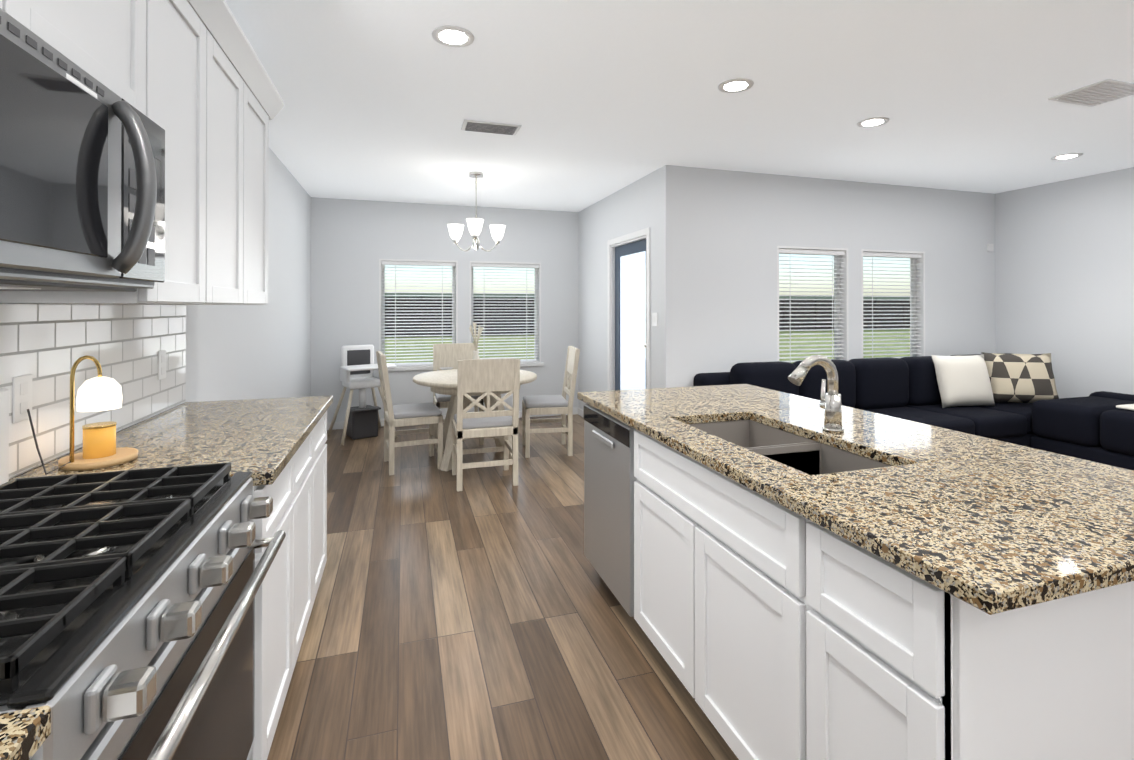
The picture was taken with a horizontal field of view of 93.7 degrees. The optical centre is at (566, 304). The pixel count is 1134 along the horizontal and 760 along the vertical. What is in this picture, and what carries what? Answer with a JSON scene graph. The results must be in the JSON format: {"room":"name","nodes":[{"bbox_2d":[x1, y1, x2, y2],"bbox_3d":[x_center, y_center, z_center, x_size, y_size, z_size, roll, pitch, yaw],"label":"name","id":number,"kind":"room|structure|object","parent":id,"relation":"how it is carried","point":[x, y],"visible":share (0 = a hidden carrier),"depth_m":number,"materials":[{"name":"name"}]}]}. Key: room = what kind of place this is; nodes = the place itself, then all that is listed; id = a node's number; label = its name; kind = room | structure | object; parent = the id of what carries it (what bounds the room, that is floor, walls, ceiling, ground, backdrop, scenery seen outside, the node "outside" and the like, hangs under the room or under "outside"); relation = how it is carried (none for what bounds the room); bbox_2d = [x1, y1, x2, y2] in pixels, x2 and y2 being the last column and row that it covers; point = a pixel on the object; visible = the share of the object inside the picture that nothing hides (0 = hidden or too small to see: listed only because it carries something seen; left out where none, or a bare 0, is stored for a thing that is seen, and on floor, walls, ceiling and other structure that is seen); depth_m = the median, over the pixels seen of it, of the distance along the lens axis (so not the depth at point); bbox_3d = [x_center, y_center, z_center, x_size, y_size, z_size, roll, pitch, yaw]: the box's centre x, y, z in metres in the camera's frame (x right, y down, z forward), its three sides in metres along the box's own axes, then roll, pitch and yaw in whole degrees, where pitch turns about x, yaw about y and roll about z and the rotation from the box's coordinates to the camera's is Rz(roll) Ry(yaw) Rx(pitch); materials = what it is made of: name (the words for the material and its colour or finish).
{"room":"kitchen","nodes":[
{"label":"kitchen","id":0,"kind":"room"},
{"bbox_2d":[0,147,310,478],"bbox_3d":[-1.560,0.082,1.522,0.150,2.570,9.300,0,0,-17],"label":"wall","id":1,"kind":"structure","parent":0,"point":[238,352],"depth_m":4.09,"materials":[{"name":"white paint"}]},
{"bbox_2d":[0,0,47,42],"bbox_3d":[-1.009,-0.731,0.603,0.342,0.552,0.562,0,0,-17],"label":"upper cabinet","id":2,"kind":"object","parent":1,"relation":"attached to","point":[33,14],"depth_m":0.93,"materials":[{"name":"white paint"}]},
{"bbox_2d":[0,304,185,477],"bbox_3d":[-1.126,0.180,0.379,0.006,0.517,4.360,0,0,-17],"label":"tile backsplash","id":3,"kind":"structure","parent":1,"relation":"attached to","point":[46,346],"depth_m":1.65,"materials":[{"name":"white tile"}]},
{"bbox_2d":[12,374,31,423],"bbox_3d":[-1.435,0.246,1.402,0.006,0.120,0.072,0,0,-17],"label":"outlet","id":4,"kind":"object","parent":3,"relation":"attached to","point":[21,394],"depth_m":1.39,"materials":[{"name":"white plastic"}]},
{"bbox_2d":[158,350,165,379],"bbox_3d":[-1.686,0.250,2.215,0.006,0.120,0.072,0,0,-17],"label":"outlet","id":5,"kind":"object","parent":3,"relation":"attached to","point":[161,354],"depth_m":2.21,"materials":[{"name":"white plastic"}]},
{"bbox_2d":[48,0,151,119],"bbox_3d":[-1.138,-0.729,1.021,0.342,0.552,0.562,0,0,-17],"label":"upper cabinet","id":6,"kind":"object","parent":1,"relation":"attached to","point":[110,40],"depth_m":1.19,"materials":[{"name":"white paint"}]},
{"bbox_2d":[0,8,164,291],"bbox_3d":[-1.017,-0.240,0.827,0.453,0.416,0.994,0,0,-17],"label":"over-the-range microwave","id":7,"kind":"object","parent":6,"relation":"attached to","point":[82,179],"visible":1,"depth_m":0.97,"materials":[{"name":"grey metal"}]},
{"bbox_2d":[0,0,219,304],"bbox_3d":[-1.293,-0.503,1.523,0.342,1.000,0.486,0,0,-17],"label":"upper cabinet","id":8,"kind":"object","parent":1,"relation":"attached to","point":[191,78],"depth_m":1.60,"materials":[{"name":"white paint"}]},
{"bbox_2d":[220,12,251,304],"bbox_3d":[-1.410,-0.501,1.899,0.342,1.000,0.549,0,0,-17],"label":"upper cabinet","id":9,"kind":"object","parent":1,"relation":"attached to","point":[235,64],"depth_m":2.06,"materials":[{"name":"white paint"}]},
{"bbox_2d":[252,64,271,304],"bbox_3d":[-1.526,-0.500,2.275,0.342,1.000,0.486,0,0,-17],"label":"upper cabinet","id":10,"kind":"object","parent":1,"relation":"attached to","point":[261,98],"depth_m":2.42,"materials":[{"name":"white paint"}]},
{"bbox_2d":[311,197,577,421],"bbox_3d":[-1.286,0.103,6.394,3.250,2.570,0.150,0,0,-17],"label":"wall","id":11,"kind":"structure","parent":0,"point":[353,241],"depth_m":6.15,"materials":[{"name":"white paint"}]},
{"bbox_2d":[381,261,455,366],"bbox_3d":[-1.731,0.107,6.226,0.836,1.217,0.060,0,0,-17],"label":"window blind","id":12,"kind":"object","parent":11,"relation":"attached to","point":[409,263],"visible":0.88,"depth_m":6.21,"materials":[{"name":"white plastic"}]},
{"bbox_2d":[379,259,457,370],"bbox_3d":[-1.736,0.118,6.240,0.940,1.280,0.180,0,0,-17],"label":"trim","id":13,"kind":"structure","parent":11,"relation":"attached to","point":[381,309],"depth_m":6.15,"materials":[{"name":"white"}]},
{"bbox_2d":[327,408,576,429],"bbox_3d":[-1.320,1.345,6.294,3.070,0.085,0.012,0,0,-17],"label":"baseboard","id":14,"kind":"structure","parent":11,"relation":"attached to","point":[340,424],"depth_m":6.05,"materials":[{"name":"white wood"}]},
{"bbox_2d":[471,263,538,362],"bbox_3d":[-0.756,0.108,6.527,0.836,1.217,0.060,0,0,-17],"label":"window blind","id":15,"kind":"object","parent":11,"relation":"attached to","point":[526,266],"visible":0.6,"depth_m":6.53,"materials":[{"name":"white plastic"}]},
{"bbox_2d":[470,261,543,366],"bbox_3d":[-0.761,0.119,6.541,0.940,1.280,0.180,0,0,-17],"label":"trim","id":16,"kind":"structure","parent":11,"relation":"attached to","point":[538,305],"depth_m":6.61,"materials":[{"name":"white"}]},
{"bbox_2d":[267,414,738,759],"bbox_3d":[1.855,1.422,2.571,7.300,0.100,9.300,0,0,-17],"label":"floor","id":17,"kind":"structure","parent":0,"point":[483,614],"depth_m":2.21,"materials":[{"name":"brown wood"}]},
{"bbox_2d":[0,388,285,759],"bbox_3d":[-0.940,0.779,0.925,0.662,1.170,0.848,0,0,-17],"label":"gas range","id":18,"kind":"object","parent":17,"relation":"on","point":[127,614],"visible":1,"depth_m":0.91,"materials":[{"name":"silver metal"}]},
{"bbox_2d":[0,396,332,759],"bbox_3d":[-0.824,0.902,0.470,0.631,0.920,4.362,0,0,-17],"label":"base cabinet","id":19,"kind":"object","parent":17,"relation":"on","point":[277,447],"depth_m":1.74,"materials":[{"name":"white wood"}]},
{"bbox_2d":[27,355,137,474],"bbox_3d":[-1.343,0.293,1.490,0.212,0.305,0.197,0,0,-17],"label":"candle lamp","id":20,"kind":"object","parent":19,"relation":"on","point":[100,392],"visible":1,"depth_m":1.48,"materials":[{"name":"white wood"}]},
{"bbox_2d":[327,345,397,444],"bbox_3d":[-2.135,0.913,5.574,0.571,0.956,0.645,0,0,-37],"label":"chair","id":21,"kind":"object","parent":17,"relation":"on","point":[359,370],"visible":0.92,"depth_m":5.55,"materials":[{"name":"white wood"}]},
{"bbox_2d":[376,351,442,474],"bbox_3d":[-1.364,0.893,4.578,0.500,0.975,0.460,0,0,-24],"label":"chair","id":22,"kind":"object","parent":17,"relation":"on","point":[429,413],"visible":1,"depth_m":4.44,"materials":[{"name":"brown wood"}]},
{"bbox_2d":[433,343,483,448],"bbox_3d":[-1.113,0.897,5.408,0.460,0.975,0.500,0,0,-17],"label":"chair","id":23,"kind":"object","parent":17,"relation":"on","point":[448,355],"visible":0.52,"depth_m":5.57,"materials":[{"name":"brown wood"}]},
{"bbox_2d":[413,323,536,470],"bbox_3d":[-0.822,0.772,4.803,1.100,1.218,1.100,0,0,-17],"label":"dining table","id":24,"kind":"object","parent":17,"relation":"on","point":[443,382],"visible":0.5,"depth_m":4.61,"materials":[{"name":"brown wood"}]},
{"bbox_2d":[452,358,519,490],"bbox_3d":[-0.644,0.891,4.161,0.460,0.975,0.500,0,0,-17],"label":"chair","id":25,"kind":"object","parent":17,"relation":"on","point":[487,376],"visible":1,"depth_m":3.98,"materials":[{"name":"beige wood"}]},
{"bbox_2d":[522,346,579,457],"bbox_3d":[-0.161,0.895,5.053,0.500,0.975,0.460,0,0,-9],"label":"chair","id":26,"kind":"object","parent":17,"relation":"on","point":[545,404],"visible":1,"depth_m":4.86,"materials":[{"name":"brown wood"}]},
{"bbox_2d":[579,399,1133,759],"bbox_3d":[0.805,0.926,1.959,0.970,0.885,1.905,0,0,-17],"label":"kitchen island","id":27,"kind":"object","parent":17,"relation":"on","point":[788,576],"depth_m":1.18,"materials":[{"name":"white paint"}]},
{"bbox_2d":[577,384,812,422],"bbox_3d":[0.644,0.469,2.567,1.020,0.035,0.699,0,0,-17],"label":"island countertop","id":28,"kind":"structure","parent":27,"relation":"on","point":[714,401],"depth_m":2.48,"materials":[{"name":"beige stone"}]},
{"bbox_2d":[633,415,808,486],"bbox_3d":[0.450,0.465,1.738,0.160,0.035,0.770,0,0,-17],"label":"island countertop","id":29,"kind":"structure","parent":27,"relation":"on","point":[748,464],"depth_m":1.65,"materials":[{"name":"beige stone"}]},
{"bbox_2d":[741,439,892,474],"bbox_3d":[0.762,0.548,1.625,0.386,0.156,0.385,0,0,-17],"label":"sink","id":30,"kind":"object","parent":29,"relation":"in","point":[811,455],"depth_m":1.82,"materials":[{"name":"grey metal"}]},
{"bbox_2d":[749,407,1024,462],"bbox_3d":[1.114,0.466,1.943,0.490,0.035,0.770,0,0,-17],"label":"island countertop","id":31,"kind":"structure","parent":27,"relation":"on","point":[900,440],"depth_m":1.81,"materials":[{"name":"beige stone"}]},
{"bbox_2d":[681,415,816,442],"bbox_3d":[0.644,0.550,2.008,0.386,0.156,0.385,0,0,-17],"label":"sink","id":32,"kind":"object","parent":31,"relation":"in","point":[739,428],"depth_m":2.19,"materials":[{"name":"grey metal"}]},
{"bbox_2d":[757,447,1133,618],"bbox_3d":[1.056,0.463,1.232,1.020,0.035,0.555,0,0,-17],"label":"island countertop","id":33,"kind":"structure","parent":27,"relation":"on","point":[999,533],"depth_m":1.11,"materials":[{"name":"beige stone"}]},
{"bbox_2d":[693,352,1133,470],"bbox_3d":[3.050,0.910,4.077,3.530,0.936,2.070,0,0,-17],"label":"sectional sofa","id":34,"kind":"object","parent":17,"relation":"on","point":[1010,398],"visible":0.58,"depth_m":4.49,"materials":[{"name":"black fabric"}]},
{"bbox_2d":[931,354,995,407],"bbox_3d":[3.562,0.681,4.776,0.559,0.456,0.248,0,0,-17],"label":"pillow","id":35,"kind":"object","parent":34,"relation":"on","point":[956,381],"depth_m":4.71,"materials":[{"name":"beige fabric"}]},
{"bbox_2d":[1116,404,1133,410],"bbox_3d":[4.316,0.760,3.893,0.400,0.025,0.270,0,0,-17],"label":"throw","id":36,"kind":"object","parent":34,"relation":"on","point":[1128,407],"depth_m":3.92,"materials":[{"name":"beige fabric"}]},
{"bbox_2d":[578,165,681,409],"bbox_3d":[0.564,0.100,5.658,0.150,2.570,2.350,0,0,-17],"label":"wall","id":37,"kind":"structure","parent":0,"point":[652,200],"depth_m":4.96,"materials":[{"name":"white paint"}]},
{"bbox_2d":[577,408,583,417],"bbox_3d":[0.297,1.345,6.240,0.012,0.085,1.010,0,0,-17],"label":"baseboard","id":38,"kind":"structure","parent":37,"relation":"attached to","point":[580,412],"depth_m":6.64,"materials":[{"name":"white"}]},
{"bbox_2d":[607,227,649,390],"bbox_3d":[0.667,0.344,5.296,0.165,2.080,1.020,0,0,-17],"label":"door","id":39,"kind":"structure","parent":37,"relation":"attached to","point":[628,260],"depth_m":5.37,"materials":[{"name":"white"}]},
{"bbox_2d":[652,313,657,325],"bbox_3d":[0.775,0.131,4.702,0.008,0.120,0.100,0,0,-17],"label":"light switch","id":40,"kind":"object","parent":37,"relation":"attached to","point":[654,319],"visible":1,"depth_m":4.69,"materials":[{"name":"white plastic"}]},
{"bbox_2d":[225,0,1133,211],"bbox_3d":[1.855,-1.248,2.583,7.300,0.100,9.300,0,0,-17],"label":"ceiling","id":41,"kind":"structure","parent":0,"point":[598,100],"depth_m":3.00,"materials":[{"name":"white paint"}]},
{"bbox_2d":[432,25,473,47],"bbox_3d":[-0.509,-1.196,2.375,0.188,0.006,0.188,0,0,-17],"label":"recessed light","id":42,"kind":"object","parent":41,"relation":"in","point":[452,36],"visible":1,"depth_m":2.36,"materials":[{"name":"white"}]},
{"bbox_2d":[448,172,504,251],"bbox_3d":[-0.792,-0.838,4.780,0.525,0.701,0.508,0,0,-17],"label":"chandelier","id":43,"kind":"object","parent":41,"relation":"hanging from","point":[475,224],"visible":1,"depth_m":4.83,"materials":[{"name":"white glass"}]},
{"bbox_2d":[461,119,521,135],"bbox_3d":[-0.511,-1.186,3.568,0.380,0.016,0.200,0,0,-17],"label":"ceiling vent","id":44,"kind":"object","parent":41,"relation":"in","point":[490,127],"visible":1,"depth_m":3.54,"materials":[{"name":"white metal"}]},
{"bbox_2d":[718,78,753,92],"bbox_3d":[0.920,-1.194,2.900,0.188,0.006,0.188,0,0,-17],"label":"recessed light","id":45,"kind":"object","parent":41,"relation":"in","point":[736,85],"visible":1,"depth_m":2.89,"materials":[{"name":"white"}]},
{"bbox_2d":[857,117,889,127],"bbox_3d":[1.999,-1.191,3.474,0.188,0.006,0.188,0,0,-17],"label":"recessed light","id":46,"kind":"object","parent":41,"relation":"in","point":[872,122],"visible":0.98,"depth_m":3.47,"materials":[{"name":"white"}]},
{"bbox_2d":[1051,153,1082,159],"bbox_3d":[4.006,-1.188,4.261,0.188,0.006,0.188,0,0,-17],"label":"recessed light","id":47,"kind":"object","parent":41,"relation":"in","point":[1066,156],"visible":0.98,"depth_m":4.25,"materials":[{"name":"white"}]},
{"bbox_2d":[1048,79,1133,106],"bbox_3d":[3.003,-1.188,3.000,0.380,0.016,0.280,0,0,-17],"label":"ceiling vent","id":48,"kind":"object","parent":41,"relation":"in","point":[1100,92],"visible":1,"depth_m":2.98,"materials":[{"name":"white metal"}]},
{"bbox_2d":[681,166,995,386],"bbox_3d":[2.823,0.098,5.204,3.900,2.570,0.150,0,0,-17],"label":"wall","id":49,"kind":"structure","parent":0,"point":[738,228],"depth_m":4.94,"materials":[{"name":"white paint"}]},
{"bbox_2d":[779,248,844,362],"bbox_3d":[2.292,0.092,5.009,0.766,1.217,0.060,0,0,-17],"label":"window blind","id":50,"kind":"object","parent":49,"relation":"attached to","point":[832,253],"visible":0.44,"depth_m":5.00,"materials":[{"name":"white plastic"}]},
{"bbox_2d":[777,246,848,360],"bbox_3d":[2.288,0.102,5.023,0.870,1.280,0.180,0,0,-17],"label":"trim","id":51,"kind":"structure","parent":49,"relation":"attached to","point":[844,296],"depth_m":5.11,"materials":[{"name":"white wood"}]},
{"bbox_2d":[863,252,921,357],"bbox_3d":[3.219,0.093,5.295,0.766,1.217,0.060,0,0,-17],"label":"window blind","id":52,"kind":"object","parent":49,"relation":"attached to","point":[890,255],"visible":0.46,"depth_m":5.29,"materials":[{"name":"white plastic"}]},
{"bbox_2d":[862,249,924,357],"bbox_3d":[3.215,0.104,5.309,0.870,1.280,0.180,0,0,-17],"label":"trim","id":53,"kind":"structure","parent":49,"relation":"attached to","point":[921,294],"depth_m":5.40,"materials":[{"name":"white wood"}]},
{"bbox_2d":[987,244,993,250],"bbox_3d":[4.482,-0.605,5.630,0.080,0.080,0.020,0,0,-17],"label":"thermostat","id":54,"kind":"object","parent":49,"relation":"attached to","point":[990,247],"visible":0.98,"depth_m":5.62,"materials":[{"name":"white plastic"}]},
{"bbox_2d":[995,167,1133,398],"bbox_3d":[5.640,0.086,2.437,0.150,2.570,6.800,0,0,-17],"label":"wall","id":55,"kind":"structure","parent":0,"point":[1064,273],"depth_m":5.01,"materials":[{"name":"white paint"}]},
{"label":"outside","id":56,"kind":"structure","parent":0,"visible":0},
{"bbox_2d":[385,329,909,363],"bbox_3d":[-4.837,1.686,32.032,90.000,0.130,55.550,0,0,-17],"label":"ground","id":57,"kind":"structure","parent":56,"point":[830,335],"depth_m":20.46,"materials":[{"name":"green plant"}]},
{"bbox_2d":[385,296,909,336],"bbox_3d":[-3.463,0.592,27.589,80.000,2.020,0.140,0,0,-17],"label":"fence","id":58,"kind":"object","parent":57,"relation":"on","point":[477,300],"visible":0.06,"depth_m":27.73,"materials":[{"name":"grey wood"}]},
{"bbox_2d":[385,293,909,298],"bbox_3d":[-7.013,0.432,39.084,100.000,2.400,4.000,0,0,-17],"label":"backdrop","id":59,"kind":"structure","parent":56,"point":[780,297],"depth_m":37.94,"materials":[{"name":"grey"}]}
]}

